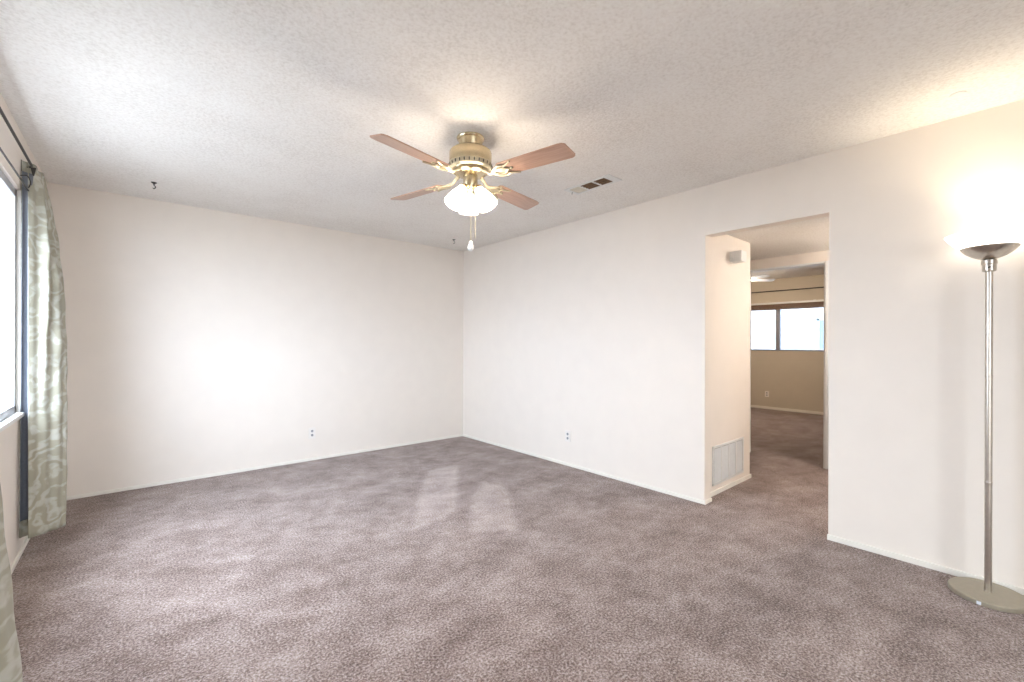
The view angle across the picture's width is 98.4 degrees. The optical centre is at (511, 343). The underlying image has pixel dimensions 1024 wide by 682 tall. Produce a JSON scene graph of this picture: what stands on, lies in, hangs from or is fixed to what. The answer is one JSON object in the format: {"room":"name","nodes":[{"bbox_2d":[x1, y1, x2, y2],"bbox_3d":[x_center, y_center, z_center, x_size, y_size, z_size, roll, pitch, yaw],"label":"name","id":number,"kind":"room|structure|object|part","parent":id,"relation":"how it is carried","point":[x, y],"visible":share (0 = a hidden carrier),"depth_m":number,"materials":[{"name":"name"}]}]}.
{"room":"empty living room","nodes":[
{"label":"empty living room","id":0,"kind":"room"},
{"bbox_2d":[0,93,46,566],"bbox_3d":[-1.505,0.004,0.881,0.160,2.440,6.400,0,0,-41],"label":"wall","id":1,"kind":"structure","parent":0,"point":[9,437],"depth_m":2.44,"materials":[{"name":"paint"}]},
{"bbox_2d":[0,169,23,431],"bbox_3d":[-2.222,-0.229,1.804,0.087,1.300,1.975,0,0,-41],"label":"window","id":2,"kind":"structure","parent":1,"relation":"in","point":[8,414],"depth_m":2.49,"materials":[{"name":"metal"}]},
{"bbox_3d":[-2.206,0.410,1.820,0.038,0.024,1.975,0,0,-41],"label":"sill","id":3,"kind":"part","parent":2,"relation":"part of","materials":[{"name":"white plastic"}]},
{"bbox_2d":[0,147,30,190],"bbox_3d":[-2.020,-0.923,1.639,0.044,0.084,2.524,0,0,-41],"label":"curtain rod","id":4,"kind":"object","parent":1,"relation":"attached to","point":[1,150],"visible":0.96,"depth_m":2.31,"materials":[{"name":"brown metal"}]},
{"bbox_2d":[0,107,36,175],"bbox_3d":[-2.082,-1.020,1.720,0.064,0.080,2.818,0,0,-41],"label":"curtain rod","id":5,"kind":"object","parent":1,"relation":"attached to","point":[33,170],"visible":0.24,"depth_m":2.27,"materials":[{"name":"brown metal"}]},
{"bbox_2d":[0,485,22,681],"bbox_3d":[-1.451,0.047,1.123,0.217,2.195,0.773,0,0,-41],"label":"curtain","id":6,"kind":"object","parent":5,"relation":"hanging from","point":[10,656],"visible":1,"depth_m":1.37,"materials":[{"name":"beige fabric"}]},
{"bbox_2d":[19,160,67,538],"bbox_3d":[-2.803,0.025,2.661,0.188,2.161,0.339,0,0,-41],"label":"curtain","id":7,"kind":"object","parent":5,"relation":"hanging from","point":[43,471],"visible":1,"depth_m":2.60,"materials":[{"name":"beige fabric"}]},
{"bbox_2d":[10,536,29,574],"bbox_3d":[-1.440,1.210,0.933,0.012,0.028,6.388,0,0,-41],"label":"baseboard","id":8,"kind":"structure","parent":1,"relation":"attached to","point":[26,541],"depth_m":2.49,"materials":[{"name":"paint"}]},
{"bbox_2d":[47,182,463,495],"bbox_3d":[-2.150,0.002,4.629,4.075,2.440,0.120,0,0,-41],"label":"wall","id":9,"kind":"structure","parent":0,"point":[201,341],"depth_m":4.17,"materials":[{"name":"paint"}]},
{"bbox_2d":[67,434,462,499],"bbox_3d":[-2.088,1.208,4.598,3.815,0.028,0.012,0,0,-41],"label":"baseboard","id":10,"kind":"structure","parent":9,"relation":"attached to","point":[459,435],"depth_m":4.17,"materials":[{"name":"paint"}]},
{"bbox_2d":[308,427,315,438],"bbox_3d":[-2.082,0.937,4.605,0.070,0.114,0.009,0,0,-41],"label":"wall outlet","id":11,"kind":"object","parent":9,"relation":"attached to","point":[311,431],"visible":1,"depth_m":4.60,"materials":[{"name":"white plastic"}]},
{"bbox_2d":[0,0,1023,250],"bbox_3d":[-0.018,-1.271,2.159,4.075,0.120,6.600,0,0,-41],"label":"ceiling","id":12,"kind":"structure","parent":0,"point":[268,109],"depth_m":2.12,"materials":[{"name":"white paint"}]},
{"bbox_2d":[370,131,574,250],"bbox_3d":[-0.245,-0.872,2.611,1.014,0.679,1.014,0,0,-9],"label":"ceiling fan","id":13,"kind":"object","parent":12,"relation":"hanging from","point":[470,160],"visible":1,"depth_m":2.52,"materials":[{"name":"brown wood"}]},
{"bbox_3d":[-0.508,-0.975,2.252,0.130,0.034,0.454,0,0,36],"label":"blade","id":14,"kind":"part","parent":13,"relation":"part of","materials":[{"name":"brown wood"}]},
{"bbox_3d":[-0.604,-0.975,2.874,0.454,0.034,0.130,0,0,36],"label":"blade","id":15,"kind":"part","parent":13,"relation":"part of","materials":[{"name":"brown wood"}]},
{"bbox_3d":[-0.328,-0.845,2.541,0.123,0.156,0.125,0,0,6],"label":"lamp shade","id":16,"kind":"part","parent":13,"relation":"part of","materials":[{"name":"white glass"}]},
{"bbox_3d":[-0.262,-0.843,2.707,0.120,0.154,0.123,0,0,-41],"label":"lamp shade","id":17,"kind":"part","parent":13,"relation":"part of","materials":[{"name":"white glass"}]},
{"bbox_3d":[-0.240,-0.563,2.571,0.037,0.061,0.037,0,0,-41],"label":"pull knob","id":18,"kind":"part","parent":13,"relation":"part of","materials":[{"name":"white plastic"}]},
{"bbox_3d":[-0.213,-0.769,2.571,0.005,0.320,0.005,0,0,-5],"label":"pull chain","id":19,"kind":"part","parent":13,"relation":"part of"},
{"bbox_3d":[-0.146,-0.844,2.581,0.121,0.156,0.131,0,0,-41],"label":"lamp shade","id":20,"kind":"part","parent":13,"relation":"part of","materials":[{"name":"white glass"}]},
{"bbox_3d":[0.018,-0.973,2.970,0.130,0.034,0.454,0,0,36],"label":"blade","id":21,"kind":"part","parent":13,"relation":"part of","materials":[{"name":"brown wood"}]},
{"bbox_3d":[0.114,-0.973,2.348,0.454,0.034,0.130,0,0,36],"label":"blade","id":22,"kind":"part","parent":13,"relation":"part of","materials":[{"name":"brown wood"}]},
{"bbox_2d":[564,174,621,194],"bbox_3d":[0.611,-1.198,3.375,0.160,0.022,0.430,0,0,-41],"label":"ceiling vent","id":23,"kind":"object","parent":12,"relation":"in","point":[608,179],"visible":1,"depth_m":3.36,"materials":[{"name":"white metal"}]},
{"bbox_2d":[949,90,966,97],"bbox_3d":[2.154,-1.199,2.135,0.060,0.010,0.060,0,0,-41],"label":"ceiling disc","id":24,"kind":"object","parent":12,"relation":"attached to","point":[959,93],"visible":1,"depth_m":2.13,"materials":[{"name":"white plastic"}]},
{"bbox_2d":[12,407,1023,681],"bbox_3d":[2.254,1.297,4.124,10.095,0.120,6.600,0,0,-41],"label":"floor","id":25,"kind":"structure","parent":0,"point":[456,559],"depth_m":2.26,"materials":[{"name":"carpet"}]},
{"bbox_2d":[944,225,1023,613],"bbox_3d":[2.325,0.351,2.156,0.316,1.771,0.316,0,0,-41],"label":"floor lamp","id":26,"kind":"object","parent":25,"relation":"on","point":[987,245],"visible":1,"depth_m":2.14,"materials":[{"name":"metal"}]},
{"bbox_3d":[2.328,-0.496,2.156,0.316,0.077,0.316,0,0,-41],"label":"lamp shade","id":27,"kind":"part","parent":26,"relation":"part of","materials":[{"name":"white"}]},
{"bbox_3d":[2.328,-0.438,2.156,0.206,0.059,0.206,0,0,-41],"label":"lamp shade","id":28,"kind":"part","parent":26,"relation":"part of","materials":[{"name":"silver metal"}]},
{"bbox_2d":[711,235,749,491],"bbox_3d":[1.234,0.156,4.496,0.880,2.155,1.900,0,0,-41],"label":"wall","id":29,"kind":"structure","parent":0,"point":[730,282],"depth_m":3.78,"materials":[{"name":"paint"}]},
{"bbox_2d":[712,437,743,485],"bbox_3d":[1.846,0.998,3.767,0.600,0.320,0.008,0,0,-41],"label":"air vent","id":30,"kind":"object","parent":29,"relation":"in","point":[727,457],"visible":1,"depth_m":3.75,"materials":[{"name":"white metal"}]},
{"bbox_3d":[1.688,0.999,3.629,0.124,0.272,0.006,0,0,-41],"label":"louver panel","id":31,"kind":"part","parent":30,"relation":"part of","materials":[{"name":"paint"}]},
{"bbox_3d":[1.794,1.000,3.721,0.124,0.272,0.006,0,0,-41],"label":"louver panel","id":32,"kind":"part","parent":30,"relation":"part of","materials":[{"name":"paint"}]},
{"bbox_3d":[1.900,1.000,3.812,0.124,0.272,0.006,0,0,-41],"label":"louver panel","id":33,"kind":"part","parent":30,"relation":"part of","materials":[{"name":"paint"}]},
{"bbox_3d":[2.006,1.000,3.903,0.124,0.272,0.006,0,0,-41],"label":"louver panel","id":34,"kind":"part","parent":30,"relation":"part of","materials":[{"name":"paint"}]},
{"bbox_2d":[711,474,750,496],"bbox_3d":[2.128,1.219,4.007,3.302,0.035,1.493,0,0,28],"label":"baseboard","id":35,"kind":"structure","parent":29,"relation":"attached to","point":[717,491],"depth_m":3.77,"materials":[{"name":"paint"}]},
{"bbox_2d":[730,250,745,263],"bbox_3d":[1.927,-0.735,3.771,0.101,0.090,0.100,0,0,-41],"label":"door chime","id":36,"kind":"object","parent":29,"relation":"attached to","point":[739,256],"visible":1,"depth_m":3.74,"materials":[{"name":"white plastic"}]},
{"bbox_2d":[463,99,1023,587],"bbox_3d":[1.483,0.014,3.456,0.100,2.440,6.400,0,0,-41],"label":"wall","id":37,"kind":"structure","parent":0,"point":[597,328],"depth_m":2.71,"materials":[{"name":"paint"}]},
{"bbox_2d":[565,430,570,441],"bbox_3d":[0.560,0.934,4.441,0.009,0.114,0.070,0,0,-41],"label":"wall outlet","id":38,"kind":"object","parent":37,"relation":"attached to","point":[567,433],"visible":1,"depth_m":4.44,"materials":[{"name":"white plastic"}]},
{"bbox_2d":[704,498,711,504],"bbox_3d":[1.511,1.219,3.410,0.112,0.030,0.012,0,0,-41],"label":"baseboard opening","id":39,"kind":"structure","parent":37,"relation":"attached to","point":[709,500],"depth_m":3.40,"materials":[{"name":"paint"}]},
{"bbox_2d":[463,434,1023,594],"bbox_3d":[1.441,1.217,3.415,0.012,0.034,6.388,0,0,-41],"label":"baseboard","id":40,"kind":"structure","parent":37,"relation":"attached to","point":[937,567],"depth_m":2.67,"materials":[{"name":"paint"}]},
{"bbox_2d":[727,216,828,259],"bbox_3d":[2.081,-1.062,4.298,1.900,0.285,3.500,0,0,-41],"label":"ceiling","id":41,"kind":"structure","parent":0,"point":[807,236],"depth_m":3.88,"materials":[{"name":"white paint"}]},
{"bbox_2d":[751,275,823,411],"bbox_3d":[5.232,0.027,8.007,0.140,2.440,4.800,0,0,-41],"label":"wall","id":42,"kind":"structure","parent":0,"point":[792,379],"depth_m":8.09,"materials":[{"name":"paint"}]},
{"bbox_2d":[751,405,822,414],"bbox_3d":[5.170,1.221,7.956,0.014,0.050,4.600,0,0,-41],"label":"baseboard","id":43,"kind":"structure","parent":42,"relation":"attached to","point":[753,406],"depth_m":8.09,"materials":[{"name":"paint"}]},
{"bbox_2d":[751,299,823,310],"bbox_3d":[4.918,-0.695,8.223,0.059,0.148,1.600,0,0,-41],"label":"window blind","id":44,"kind":"object","parent":42,"relation":"attached to","point":[814,303],"visible":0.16,"depth_m":8.05,"materials":[{"name":"white plastic"}]},
{"bbox_2d":[751,310,823,351],"bbox_3d":[4.992,-0.282,8.287,0.060,0.855,1.540,0,0,-41],"label":"window","id":45,"kind":"structure","parent":42,"relation":"in","point":[778,312],"depth_m":8.27,"materials":[{"name":"grey metal"}]},
{"bbox_2d":[751,287,823,292],"bbox_3d":[4.919,-0.964,8.222,0.059,0.050,2.000,0,0,-41],"label":"curtain rod","id":46,"kind":"object","parent":42,"relation":"attached to","point":[813,287],"visible":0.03,"depth_m":8.06,"materials":[{"name":"brown metal"}]},
{"bbox_2d":[751,265,823,281],"bbox_3d":[3.840,-1.258,6.869,4.120,0.120,4.900,0,0,-41],"label":"ceiling","id":47,"kind":"structure","parent":0,"point":[814,270],"depth_m":7.58,"materials":[{"name":"white paint"}]},
{"bbox_2d":[751,274,775,281],"bbox_3d":[3.639,-1.056,7.126,1.059,0.285,1.069,0,0,-41],"label":"ceiling fan","id":48,"kind":"object","parent":47,"relation":"hanging from","point":[753,278],"visible":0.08,"depth_m":7.07,"materials":[{"name":"white paint"}]},
{"bbox_3d":[3.766,-1.013,6.780,0.114,0.030,0.388,0,0,-16],"label":"blade","id":49,"kind":"part","parent":48,"relation":"part of","materials":[{"name":"white paint"}]},
{"bbox_3d":[4.031,-1.012,7.116,0.388,0.030,0.114,0,0,2],"label":"blade","id":50,"kind":"part","parent":48,"relation":"part of","materials":[{"name":"white paint"}]},
{"bbox_2d":[750,250,828,269],"bbox_3d":[2.259,0.017,5.444,0.130,2.440,4.800,0,0,-41],"label":"wall","id":51,"kind":"structure","parent":0,"point":[819,256],"depth_m":4.60,"materials":[{"name":"paint"}]},
{"bbox_2d":[750,261,828,468],"bbox_3d":[2.895,0.214,4.695,0.153,2.050,0.876,0,0,-41],"label":"trim","id":52,"kind":"structure","parent":51,"relation":"attached to","point":[825,263],"depth_m":4.36,"materials":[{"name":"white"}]},
{"label":"outside","id":53,"kind":"structure","parent":0,"visible":0},
{"bbox_3d":[0.657,1.656,4.333,44.000,0.150,32.000,0,0,-41],"label":"ground","id":54,"kind":"structure","parent":53,"visible":0},
{"bbox_2d":[751,307,823,349],"bbox_3d":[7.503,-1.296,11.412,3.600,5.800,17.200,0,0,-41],"label":"building","id":55,"kind":"structure","parent":54,"relation":"on","point":[801,329],"depth_m":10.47,"materials":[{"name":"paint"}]},
{"bbox_3d":[7.213,-0.177,9.740,0.008,0.660,0.740,0,0,-41],"label":"pane","id":56,"kind":"part","parent":55,"relation":"part of","materials":[{"name":"glass"}]}
]}

